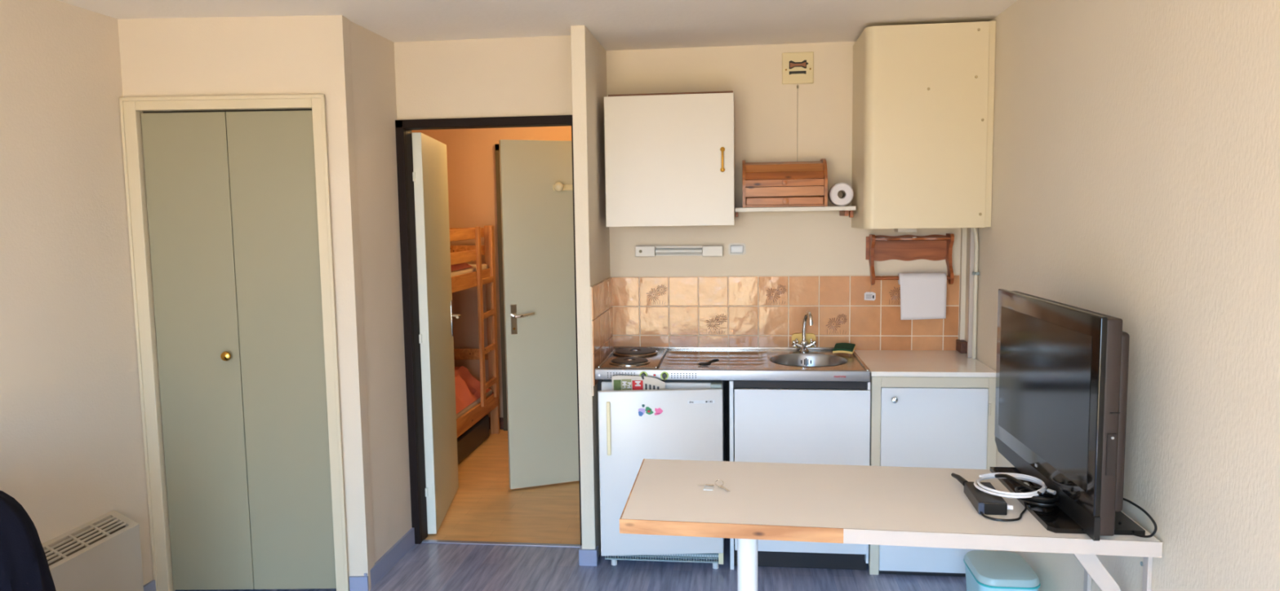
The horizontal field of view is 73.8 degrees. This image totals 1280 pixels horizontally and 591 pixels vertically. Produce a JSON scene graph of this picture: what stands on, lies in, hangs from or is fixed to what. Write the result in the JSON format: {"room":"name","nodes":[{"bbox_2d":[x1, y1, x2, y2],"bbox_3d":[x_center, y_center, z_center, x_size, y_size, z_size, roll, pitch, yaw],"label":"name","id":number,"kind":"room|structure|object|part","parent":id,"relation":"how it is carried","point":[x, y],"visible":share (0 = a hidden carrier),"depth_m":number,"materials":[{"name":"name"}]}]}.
{"room":"studio apartment","nodes":[
{"label":"studio apartment","id":0,"kind":"room"},
{"bbox_2d":[0,0,153,585],"bbox_3d":[-2.468,0.312,1.303,0.140,2.450,4.690,0,6,7],"label":"wall","id":1,"kind":"structure","parent":0,"point":[72,451],"depth_m":3.22,"materials":[{"name":"paint"}]},
{"bbox_2d":[41,510,143,590],"bbox_3d":[-2.127,1.086,3.096,0.108,0.357,0.765,0,6,7],"label":"heater","id":2,"kind":"object","parent":1,"relation":"attached to","point":[104,553],"visible":0.78,"depth_m":3.27,"materials":[{"name":"beige metal"}]},
{"bbox_2d":[44,520,125,565],"bbox_3d":[-2.129,0.952,3.084,0.078,0.042,0.695,0,6,7],"label":"grille","id":3,"kind":"object","parent":2,"relation":"attached to","point":[86,541],"depth_m":3.22,"materials":[{"name":"beige metal"}]},
{"bbox_2d":[143,579,155,590],"bbox_3d":[-2.367,1.486,1.479,0.012,0.075,4.535,0,6,7],"label":"baseboard","id":4,"kind":"structure","parent":1,"relation":"attached to","point":[150,586],"depth_m":3.66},
{"bbox_2d":[117,14,374,590],"bbox_3d":[-1.672,0.075,3.652,0.945,2.450,0.090,-1,5,1],"label":"wall","id":5,"kind":"structure","parent":0,"point":[291,55],"depth_m":3.52,"materials":[{"name":"paint"}]},
{"bbox_2d":[119,93,349,590],"bbox_3d":[-1.699,0.239,3.623,0.846,2.130,0.068,-1,5,1],"label":"door","id":6,"kind":"structure","parent":5,"relation":"in","point":[228,209],"depth_m":3.62,"materials":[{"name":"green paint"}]},
{"bbox_3d":[-1.882,0.264,3.643,0.352,2.058,0.020,-1,5,1],"label":"panel","id":7,"kind":"part","parent":6,"relation":"part of","materials":[{"name":"green paint"}]},
{"bbox_3d":[-1.750,0.256,3.611,0.042,0.042,0.040,-1,5,1],"label":"knob","id":8,"kind":"part","parent":6,"relation":"part of","materials":[{"name":"gold metal"}]},
{"bbox_3d":[-1.519,0.259,3.638,0.368,2.058,0.020,-1,5,1],"label":"panel","id":9,"kind":"part","parent":6,"relation":"part of","materials":[{"name":"green paint"}]},
{"bbox_2d":[349,576,368,590],"bbox_3d":[-1.222,1.258,3.708,0.079,0.072,0.012,-1,5,1],"label":"baseboard","id":10,"kind":"structure","parent":5,"relation":"attached to","point":[356,583],"depth_m":3.70,"materials":[{"name":"blue plastic"}]},
{"bbox_2d":[349,20,412,563],"bbox_3d":[-1.220,0.043,3.919,0.085,2.450,0.635,0,6,7],"label":"wall","id":11,"kind":"structure","parent":0,"point":[372,55],"depth_m":3.90,"materials":[{"name":"paint"}]},
{"bbox_2d":[364,528,415,589],"bbox_3d":[-1.159,1.224,3.986,0.012,0.085,0.567,0,6,7],"label":"baseboard","id":12,"kind":"structure","parent":11,"relation":"attached to","point":[406,542],"depth_m":3.97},
{"bbox_2d":[394,35,572,119],"bbox_3d":[-0.721,-1.024,4.042,0.885,0.365,0.070,0,6,7],"label":"wall","id":13,"kind":"structure","parent":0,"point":[525,76],"depth_m":4.01,"materials":[{"name":"paint"}]},
{"bbox_2d":[411,125,571,417],"bbox_3d":[-1.022,-0.204,6.464,2.200,2.450,0.130,0,6,7],"label":"wall","id":14,"kind":"structure","parent":0,"point":[470,153],"depth_m":6.37,"materials":[{"name":"paint"}]},
{"bbox_2d":[488,417,503,429],"bbox_3d":[-1.460,0.979,6.560,0.860,0.090,0.012,0,6,7],"label":"baseboard","id":15,"kind":"structure","parent":14,"relation":"attached to","point":[501,420],"depth_m":6.51,"materials":[{"name":"brown wood"}]},
{"bbox_2d":[494,143,507,431],"bbox_3d":[-0.636,-0.044,6.313,0.838,2.150,0.110,0,6,7],"label":"door frame","id":16,"kind":"structure","parent":14,"relation":"in","point":[496,145],"depth_m":6.36,"materials":[{"name":"green paint"}]},
{"bbox_2d":[57,0,1017,50],"bbox_3d":[-0.542,-1.110,2.475,4.100,0.100,7.730,0,6,7],"label":"ceiling","id":17,"kind":"structure","parent":0,"point":[616,24],"depth_m":3.56,"materials":[{"name":"paint"}]},
{"bbox_2d":[175,429,966,590],"bbox_3d":[-0.504,1.428,2.718,4.100,0.100,7.730,0,6,7],"label":"floor","id":18,"kind":"structure","parent":0,"point":[426,566],"depth_m":3.98,"materials":[{"name":"laminate"}]},
{"bbox_2d":[0,490,56,590],"bbox_3d":[-1.951,0.971,2.357,0.668,0.921,0.412,0,6,7],"label":"chair","id":19,"kind":"object","parent":18,"relation":"on","point":[24,564],"visible":1,"depth_m":2.32,"materials":[{"name":"black fabric"}]},
{"bbox_2d":[457,414,489,464],"bbox_3d":[-1.581,1.036,5.498,0.770,0.178,1.650,0,6,7],"label":"storage box","id":20,"kind":"object","parent":18,"relation":"on","point":[472,438],"visible":0.18,"depth_m":5.87,"materials":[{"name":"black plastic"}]},
{"bbox_2d":[449,225,499,437],"bbox_3d":[-1.582,0.357,5.384,0.859,1.555,2.015,0,6,7],"label":"bunk bed","id":21,"kind":"object","parent":18,"relation":"on","point":[459,254],"visible":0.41,"depth_m":6.02,"materials":[{"name":"brown wood"}]},
{"bbox_3d":[-1.222,-0.351,5.090,0.022,0.074,1.575,0,6,7],"label":"guard rail","id":22,"kind":"part","parent":21,"relation":"part of","materials":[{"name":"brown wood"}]},
{"bbox_3d":[-1.220,-0.204,5.104,0.022,0.075,1.575,0,6,7],"label":"guard rail","id":23,"kind":"part","parent":21,"relation":"part of","materials":[{"name":"brown wood"}]},
{"bbox_2d":[450,263,488,276],"bbox_3d":[-1.601,-0.090,5.342,0.775,0.095,1.915,0,6,7],"label":"mattress","id":24,"kind":"object","parent":21,"relation":"on","point":[473,268],"visible":0.09,"depth_m":5.77,"materials":[{"name":"beige fabric"}]},
{"bbox_2d":[450,262,472,271],"bbox_3d":[-1.623,-0.190,5.146,0.777,0.137,1.520,0,6,7],"label":"blanket","id":25,"kind":"object","parent":24,"relation":"on","point":[464,265],"visible":0.02,"depth_m":5.62,"materials":[{"name":"red fabric"}]},
{"bbox_3d":[-1.196,-0.059,5.298,0.022,0.100,1.935,0,6,7],"label":"rail","id":26,"kind":"part","parent":21,"relation":"part of","materials":[{"name":"brown wood"}]},
{"bbox_2d":[456,389,492,419],"bbox_3d":[-1.587,0.826,5.430,0.775,0.086,1.915,0,6,7],"label":"mattress","id":27,"kind":"object","parent":21,"relation":"on","point":[465,410],"visible":0.1,"depth_m":5.82,"materials":[{"name":"beige fabric"}]},
{"bbox_2d":[454,365,490,413],"bbox_3d":[-1.592,0.638,5.385,0.777,0.292,1.840,0,6,7],"label":"duvet","id":28,"kind":"object","parent":27,"relation":"on","point":[468,389],"visible":0.06,"depth_m":5.85,"materials":[{"name":"fabric"}]},
{"bbox_3d":[-1.183,0.861,5.386,0.022,0.110,1.935,0,6,7],"label":"rail","id":29,"kind":"part","parent":21,"relation":"part of","materials":[{"name":"brown wood"}]},
{"bbox_3d":[-1.096,0.261,6.316,0.065,1.555,0.040,0,6,7],"label":"post","id":30,"kind":"part","parent":21,"relation":"part of","materials":[{"name":"brown wood"}]},
{"bbox_2d":[422,539,580,547],"bbox_3d":[-0.690,1.233,4.233,0.885,0.006,0.030,0,6,7],"label":"threshold","id":31,"kind":"object","parent":18,"relation":"on","point":[424,540],"visible":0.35,"depth_m":4.23,"materials":[{"name":"metal"}]},
{"bbox_2d":[597,379,725,568],"bbox_3d":[0.127,0.801,4.098,0.553,0.866,0.713,0,6,7],"label":"fridge","id":32,"kind":"object","parent":18,"relation":"on","point":[691,425],"visible":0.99,"depth_m":3.78,"materials":[{"name":"white metal"}]},
{"bbox_3d":[-0.138,0.587,3.756,0.017,0.240,0.016,-1,5,-1],"label":"handle","id":33,"kind":"part","parent":32,"relation":"part of","materials":[{"name":"plastic"}]},
{"bbox_2d":[611,375,665,390],"bbox_3d":[-0.006,0.458,3.842,0.240,0.203,0.025,-1,5,2],"label":"newspaper","id":34,"kind":"object","parent":32,"relation":"on","point":[619,382],"visible":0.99,"depth_m":3.83,"materials":[{"name":"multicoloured paper"}]},
{"bbox_2d":[613,379,621,390],"bbox_3d":[-0.101,0.459,3.844,0.034,0.163,0.012,-1,5,2],"label":"photo","id":35,"kind":"object","parent":34,"relation":"attached to","point":[617,383],"depth_m":3.83},
{"bbox_3d":[-0.060,0.458,3.842,0.044,0.165,0.013,-1,5,2],"label":"masthead panel","id":36,"kind":"part","parent":34,"relation":"part of","materials":[{"name":"green paper"}]},
{"bbox_3d":[-0.010,0.460,3.837,0.048,0.160,0.013,-1,5,2],"label":"red panel","id":37,"kind":"part","parent":34,"relation":"part of","materials":[{"name":"red paper"}]},
{"bbox_2d":[638,404,653,416],"bbox_3d":[0.026,0.506,3.757,0.067,0.053,0.007,-1,5,-1],"label":"magnet","id":38,"kind":"object","parent":32,"relation":"attached to","point":[641,411],"visible":1,"depth_m":3.76},
{"bbox_2d":[654,408,662,415],"bbox_3d":[0.083,0.511,3.760,0.039,0.033,0.006,-1,5,-1],"label":"magnet","id":39,"kind":"object","parent":32,"relation":"attached to","point":[659,411],"visible":1,"depth_m":3.76},
{"bbox_3d":[0.270,0.470,3.763,0.120,0.014,0.002,-1,5,-1],"label":"name plate","id":40,"kind":"part","parent":32,"relation":"part of","materials":[{"name":"white plastic"}]},
{"bbox_2d":[728,380,870,569],"bbox_3d":[0.743,0.789,4.087,0.616,0.874,0.588,0,6,7],"label":"base cabinet","id":41,"kind":"object","parent":18,"relation":"on","point":[769,423],"visible":0.62,"depth_m":3.78,"materials":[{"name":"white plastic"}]},
{"bbox_2d":[594,346,870,389],"bbox_3d":[0.435,0.370,4.085,1.222,0.164,0.620,0,6,7],"label":"stainless sink","id":42,"kind":"object","parent":41,"relation":"on","point":[662,363],"visible":0.96,"depth_m":3.96,"materials":[{"name":"metal"}]},
{"bbox_2d":[597,348,667,368],"bbox_3d":[-0.024,0.303,4.142,0.278,0.010,0.526,0,6,7],"label":"hob","id":43,"kind":"object","parent":42,"relation":"on","point":[621,358],"depth_m":4.06,"materials":[{"name":"silver metal"}]},
{"bbox_3d":[0.110,0.360,3.830,0.037,0.037,0.006,0,6,7],"label":"control knob","id":44,"kind":"part","parent":42,"relation":"part of","materials":[{"name":"plastic"}]},
{"bbox_2d":[697,359,719,365],"bbox_3d":[0.323,0.312,3.968,0.110,0.026,0.050,-2,6,-16],"label":"clip","id":45,"kind":"object","parent":42,"relation":"on","point":[708,363],"visible":1,"depth_m":3.96,"materials":[{"name":"plastic"}]},
{"bbox_2d":[791,333,815,347],"bbox_3d":[0.830,0.228,4.325,0.120,0.072,0.022,0,6,7],"label":"sponge","id":46,"kind":"object","parent":42,"relation":"on","point":[796,335],"visible":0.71,"depth_m":4.31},
{"bbox_2d":[791,311,816,352],"bbox_3d":[0.816,0.180,4.221,0.121,0.213,0.129,0,6,7],"label":"mixer tap","id":47,"kind":"object","parent":42,"relation":"on","point":[803,345],"visible":1,"depth_m":4.25,"materials":[{"name":"silver metal"}]},
{"bbox_3d":[0.781,0.239,4.266,0.042,0.044,0.045,0,6,7],"label":"cross handle","id":48,"kind":"part","parent":47,"relation":"part of","materials":[{"name":"silver metal"}]},
{"bbox_3d":[0.829,0.154,4.210,0.027,0.159,0.118,-2,6,-8],"label":"spout","id":49,"kind":"part","parent":47,"relation":"part of","materials":[{"name":"silver metal"}]},
{"bbox_3d":[0.860,0.239,4.257,0.042,0.044,0.045,0,6,7],"label":"cross handle","id":50,"kind":"part","parent":47,"relation":"part of","materials":[{"name":"silver metal"}]},
{"bbox_3d":[0.800,0.377,4.050,0.364,0.146,0.364,0,6,7],"label":"sink bowl","id":51,"kind":"part","parent":42,"relation":"part of","materials":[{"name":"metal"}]},
{"bbox_2d":[832,342,855,354],"bbox_3d":[1.003,0.259,4.190,0.095,0.038,0.122,1,6,21],"label":"sponge","id":52,"kind":"object","parent":42,"relation":"on","point":[845,348],"visible":1,"depth_m":4.16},
{"bbox_2d":[619,458,1162,590],"bbox_3d":[0.697,0.988,2.673,1.448,0.750,0.668,0,6,7],"label":"table","id":53,"kind":"object","parent":18,"relation":"on","point":[858,504],"visible":0.83,"depth_m":2.49,"materials":[{"name":"beige laminate"}]},
{"bbox_2d":[697,480,730,492],"bbox_3d":[0.241,0.609,2.709,0.085,0.011,0.095,-3,6,-21],"label":"keys","id":54,"kind":"object","parent":53,"relation":"on","point":[707,487],"visible":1,"depth_m":2.72,"materials":[{"name":"silver metal"}]},
{"bbox_3d":[0.321,1.027,2.536,0.060,0.710,0.060,0,6,7],"label":"leg","id":55,"kind":"part","parent":53,"relation":"part of","materials":[{"name":"white plastic"}]},
{"bbox_2d":[951,472,1056,515],"bbox_3d":[1.094,0.582,2.567,0.238,0.065,0.284,0,6,7],"label":"power adapter","id":56,"kind":"object","parent":53,"relation":"on","point":[985,503],"depth_m":2.49,"materials":[{"name":"black plastic"}]},
{"bbox_3d":[1.106,0.564,2.537,0.207,0.023,0.192,0,6,7],"label":"white cable coil","id":57,"kind":"part","parent":56,"relation":"part of","materials":[{"name":"white plastic"}]},
{"bbox_2d":[980,502,1026,521],"bbox_3d":[1.060,0.618,2.431,0.167,0.020,0.079,-3,6,-18],"label":"lead","id":58,"kind":"object","parent":53,"relation":"on","point":[1024,503],"visible":1,"depth_m":2.40,"materials":[{"name":"black plastic"}]},
{"bbox_2d":[989,288,1145,541],"bbox_3d":[1.233,0.311,2.599,0.298,0.594,0.815,0,6,7],"label":"television","id":59,"kind":"object","parent":53,"relation":"on","point":[1062,369],"depth_m":2.39,"materials":[{"name":"black plastic"}]},
{"bbox_3d":[1.162,0.573,2.524,0.123,0.066,0.202,-2,6,-9],"label":"black cable coil","id":60,"kind":"part","parent":59,"relation":"part of","materials":[{"name":"black plastic"}]},
{"bbox_3d":[1.219,0.412,2.207,0.022,0.110,0.004,0,6,7],"label":"socket panel","id":61,"kind":"part","parent":59,"relation":"part of","materials":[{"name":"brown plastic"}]},
{"bbox_2d":[1118,497,1157,537],"bbox_3d":[1.317,0.595,2.263,0.013,0.091,0.132,-2,6,-10],"label":"lead","id":62,"kind":"object","parent":59,"relation":"attached to","point":[1153,533],"visible":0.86,"depth_m":2.23,"materials":[{"name":"black plastic"}]},
{"bbox_2d":[867,376,996,577],"bbox_3d":[1.316,0.776,4.007,0.531,0.899,0.611,0,6,7],"label":"base cabinet","id":63,"kind":"object","parent":18,"relation":"on","point":[921,422],"visible":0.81,"depth_m":3.72,"materials":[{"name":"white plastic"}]},
{"bbox_3d":[1.107,0.454,3.708,0.030,0.030,0.033,0,6,7],"label":"knob","id":64,"kind":"part","parent":63,"relation":"part of","materials":[{"name":"silver metal"}]},
{"bbox_2d":[853,350,995,377],"bbox_3d":[1.311,0.314,3.989,0.534,0.022,0.594,0,6,7],"label":"countertop","id":65,"kind":"structure","parent":63,"relation":"on","point":[902,363],"depth_m":3.89,"materials":[{"name":"white laminate"}]},
{"bbox_2d":[955,339,967,353],"bbox_3d":[1.587,0.251,4.201,0.036,0.056,0.098,0,6,7],"label":"wood block","id":66,"kind":"object","parent":65,"relation":"on","point":[961,344],"visible":0.81,"depth_m":4.16,"materials":[{"name":"brown wood"}]},
{"bbox_2d":[963,550,1039,590],"bbox_3d":[1.317,1.143,3.122,0.214,0.338,0.274,0,6,7],"label":"waste bin","id":67,"kind":"object","parent":18,"relation":"on","point":[985,571],"visible":1,"depth_m":3.05,"materials":[{"name":"teal plastic"}]},
{"bbox_2d":[570,25,610,556],"bbox_3d":[-0.110,-0.086,5.088,0.064,2.450,2.500,0,6,7],"label":"wall partition","id":68,"kind":"structure","parent":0,"point":[588,56],"depth_m":3.89,"materials":[{"name":"paint"}]},
{"bbox_2d":[395,115,582,546],"bbox_3d":[-0.705,0.161,4.523,0.979,2.085,0.846,0,6,7],"label":"door","id":69,"kind":"structure","parent":68,"relation":"in","point":[421,158],"depth_m":4.26,"materials":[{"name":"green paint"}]},
{"bbox_3d":[-1.061,0.136,4.912,0.057,0.210,0.125,-2,6,-9],"label":"handle","id":70,"kind":"part","parent":69,"relation":"part of","materials":[{"name":"silver metal"}]},
{"bbox_2d":[498,139,578,488],"bbox_3d":[-0.432,0.115,5.056,0.730,2.043,0.106,-3,6,-20],"label":"door","id":71,"kind":"structure","parent":68,"relation":"in","point":[537,225],"depth_m":5.01,"materials":[{"name":"grey paint"}]},
{"bbox_3d":[-0.734,0.140,4.958,0.038,0.175,0.006,-3,6,-20],"label":"handle plate","id":72,"kind":"part","parent":71,"relation":"part of","materials":[{"name":"silver metal"}]},
{"bbox_3d":[-0.677,0.112,4.940,0.127,0.030,0.057,-2,6,-8],"label":"lever","id":73,"kind":"part","parent":71,"relation":"part of","materials":[{"name":"silver metal"}]},
{"bbox_3d":[-0.349,-0.638,4.999,0.323,0.056,0.068,-3,6,-20],"label":"coat hook rail","id":74,"kind":"part","parent":71,"relation":"part of","materials":[{"name":"beige wood"}]},
{"bbox_3d":[-0.357,-0.636,5.026,0.320,0.035,0.012,-3,6,-20],"label":"rail","id":75,"kind":"part","parent":71,"relation":"part of","materials":[{"name":"plastic"}]},
{"bbox_2d":[578,546,599,566],"bbox_3d":[-0.239,1.216,3.980,0.084,0.075,0.052,0,6,7],"label":"baseboard","id":76,"kind":"structure","parent":68,"relation":"attached to","point":[586,557],"depth_m":3.96,"materials":[{"name":"blue plastic"}]},
{"bbox_2d":[590,276,613,395],"bbox_3d":[-0.181,0.180,4.158,0.011,0.500,0.592,0,6,7],"label":"backsplash","id":77,"kind":"structure","parent":68,"relation":"attached to","point":[601,293],"depth_m":4.06,"materials":[{"name":"tile"}]},
{"bbox_2d":[606,41,960,466],"bbox_3d":[0.797,-0.032,4.389,1.900,2.450,0.120,0,6,7],"label":"wall","id":78,"kind":"structure","parent":0,"point":[774,120],"depth_m":4.28,"materials":[{"name":"beige paint"}]},
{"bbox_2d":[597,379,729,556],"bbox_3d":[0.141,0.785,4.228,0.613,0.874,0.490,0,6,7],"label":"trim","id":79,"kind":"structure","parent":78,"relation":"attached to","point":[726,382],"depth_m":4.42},
{"bbox_2d":[604,90,734,226],"bbox_3d":[0.154,-0.654,4.162,0.609,0.625,0.358,0,6,7],"label":"upper cabinet","id":80,"kind":"object","parent":78,"relation":"attached to","point":[669,157],"visible":1,"depth_m":4.01,"materials":[{"name":"white laminate"}]},
{"bbox_3d":[0.384,-0.634,3.970,0.022,0.116,0.028,0,6,7],"label":"handle","id":81,"kind":"part","parent":80,"relation":"part of","materials":[{"name":"gold metal"}]},
{"bbox_2d":[635,245,723,257],"bbox_3d":[0.199,-0.226,4.351,0.446,0.058,0.057,0,6,7],"label":"strip light","id":82,"kind":"object","parent":78,"relation":"attached to","point":[640,251],"visible":1,"depth_m":4.34,"materials":[{"name":"white plastic"}]},
{"bbox_2d":[728,243,746,254],"bbox_3d":[0.493,-0.235,4.329,0.088,0.059,0.029,0,6,7],"label":"junction box","id":83,"kind":"object","parent":78,"relation":"attached to","point":[733,248],"visible":1,"depth_m":4.32,"materials":[{"name":"white plastic"}]},
{"bbox_2d":[611,274,959,350],"bbox_3d":[0.717,0.092,4.343,1.752,0.385,0.013,0,6,7],"label":"tile backsplash","id":84,"kind":"structure","parent":78,"relation":"attached to","point":[682,311],"depth_m":4.35,"materials":[{"name":"tile"}]},
{"bbox_2d":[734,205,856,217],"bbox_3d":[0.750,-0.405,4.171,0.567,0.054,0.249,0,6,7],"label":"wall shelf","id":85,"kind":"object","parent":78,"relation":"attached to","point":[843,211],"visible":1,"depth_m":4.05,"materials":[{"name":"white laminate"}]},
{"bbox_2d":[742,158,827,208],"bbox_3d":[0.699,-0.546,4.148,0.398,0.232,0.251,0,6,7],"label":"bread box","id":86,"kind":"object","parent":85,"relation":"on","point":[778,184],"visible":1,"depth_m":4.06,"materials":[{"name":"brown wood"}]},
{"bbox_3d":[0.509,-0.546,4.178,0.014,0.232,0.235,0,6,7],"label":"panel","id":87,"kind":"part","parent":86,"relation":"part of","materials":[{"name":"brown wood"}]},
{"bbox_3d":[0.686,-0.535,4.043,0.024,0.024,0.026,0,6,7],"label":"knob","id":88,"kind":"part","parent":86,"relation":"part of","materials":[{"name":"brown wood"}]},
{"bbox_3d":[0.702,-0.438,4.169,0.370,0.008,0.200,0,6,7],"label":"board","id":89,"kind":"part","parent":86,"relation":"part of","materials":[{"name":"brown wood"}]},
{"bbox_3d":[0.699,-0.459,4.151,0.362,0.035,0.193,0,6,7],"label":"drawer","id":90,"kind":"part","parent":86,"relation":"part of","materials":[{"name":"brown wood"}]},
{"bbox_3d":[0.692,-0.448,4.043,0.030,0.030,0.023,0,6,7],"label":"knob","id":91,"kind":"part","parent":86,"relation":"part of","materials":[{"name":"brown wood"}]},
{"bbox_3d":[0.890,-0.548,4.133,0.014,0.232,0.235,0,6,7],"label":"panel","id":92,"kind":"part","parent":86,"relation":"part of","materials":[{"name":"brown wood"}]},
{"bbox_2d":[827,182,853,205],"bbox_3d":[0.963,-0.485,4.093,0.110,0.110,0.102,0,6,7],"label":"paper roll","id":93,"kind":"object","parent":85,"relation":"on","point":[846,190],"visible":1,"depth_m":4.05,"materials":[{"name":"white paper"}]},
{"bbox_2d":[782,51,813,161],"bbox_3d":[0.783,-0.928,4.233,0.153,0.545,0.020,0,6,7],"label":"air vent","id":94,"kind":"object","parent":78,"relation":"in","point":[797,68],"visible":0.96,"depth_m":4.21,"materials":[{"name":"beige plastic"}]},
{"bbox_2d":[865,233,954,284],"bbox_3d":[1.324,-0.178,4.187,0.404,0.245,0.127,0,6,7],"label":"paper holder","id":95,"kind":"object","parent":78,"relation":"attached to","point":[934,246],"visible":1,"depth_m":4.21,"materials":[{"name":"brown wood"}]},
{"bbox_2d":[864,285,875,300],"bbox_3d":[1.149,-0.018,4.237,0.055,0.096,0.075,0,6,7],"label":"tag","id":96,"kind":"object","parent":95,"relation":"hanging from","point":[868,295],"visible":1,"depth_m":4.28,"materials":[{"name":"white plastic"}]},
{"bbox_3d":[1.333,-0.229,4.224,0.355,0.086,0.016,0,6,7],"label":"rail","id":97,"kind":"part","parent":95,"relation":"part of","materials":[{"name":"brown wood"}]},
{"bbox_2d":[897,272,946,319],"bbox_3d":[1.375,0.003,4.160,0.222,0.228,0.062,0,6,7],"label":"paper","id":98,"kind":"object","parent":95,"relation":"hanging from","point":[922,295],"visible":1,"depth_m":4.13,"materials":[{"name":"white paper"}]},
{"bbox_2d":[851,20,995,232],"bbox_3d":[1.298,-0.751,3.969,0.549,0.917,0.453,0,6,7],"label":"upper cabinet","id":99,"kind":"object","parent":78,"relation":"attached to","point":[923,94],"depth_m":3.75,"materials":[{"name":"beige wood"}]},
{"bbox_2d":[964,0,1279,590],"bbox_3d":[1.335,0.248,1.384,0.125,2.450,5.750,0,6,7],"label":"wall","id":100,"kind":"structure","parent":0,"point":[1135,178],"depth_m":2.22,"materials":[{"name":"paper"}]},
{"bbox_2d":[958,227,967,339],"bbox_3d":[1.596,-0.062,4.216,0.022,0.563,0.030,0,6,7],"label":"trim","id":101,"kind":"structure","parent":100,"relation":"attached to","point":[963,230],"depth_m":4.20,"materials":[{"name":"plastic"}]},
{"bbox_2d":[967,227,979,359],"bbox_3d":[1.561,-0.021,3.982,0.034,0.638,0.080,0,6,7],"label":"pipes","id":102,"kind":"object","parent":100,"relation":"attached to","point":[974,243],"visible":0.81,"depth_m":3.99,"materials":[{"name":"beige metal"}]}
]}

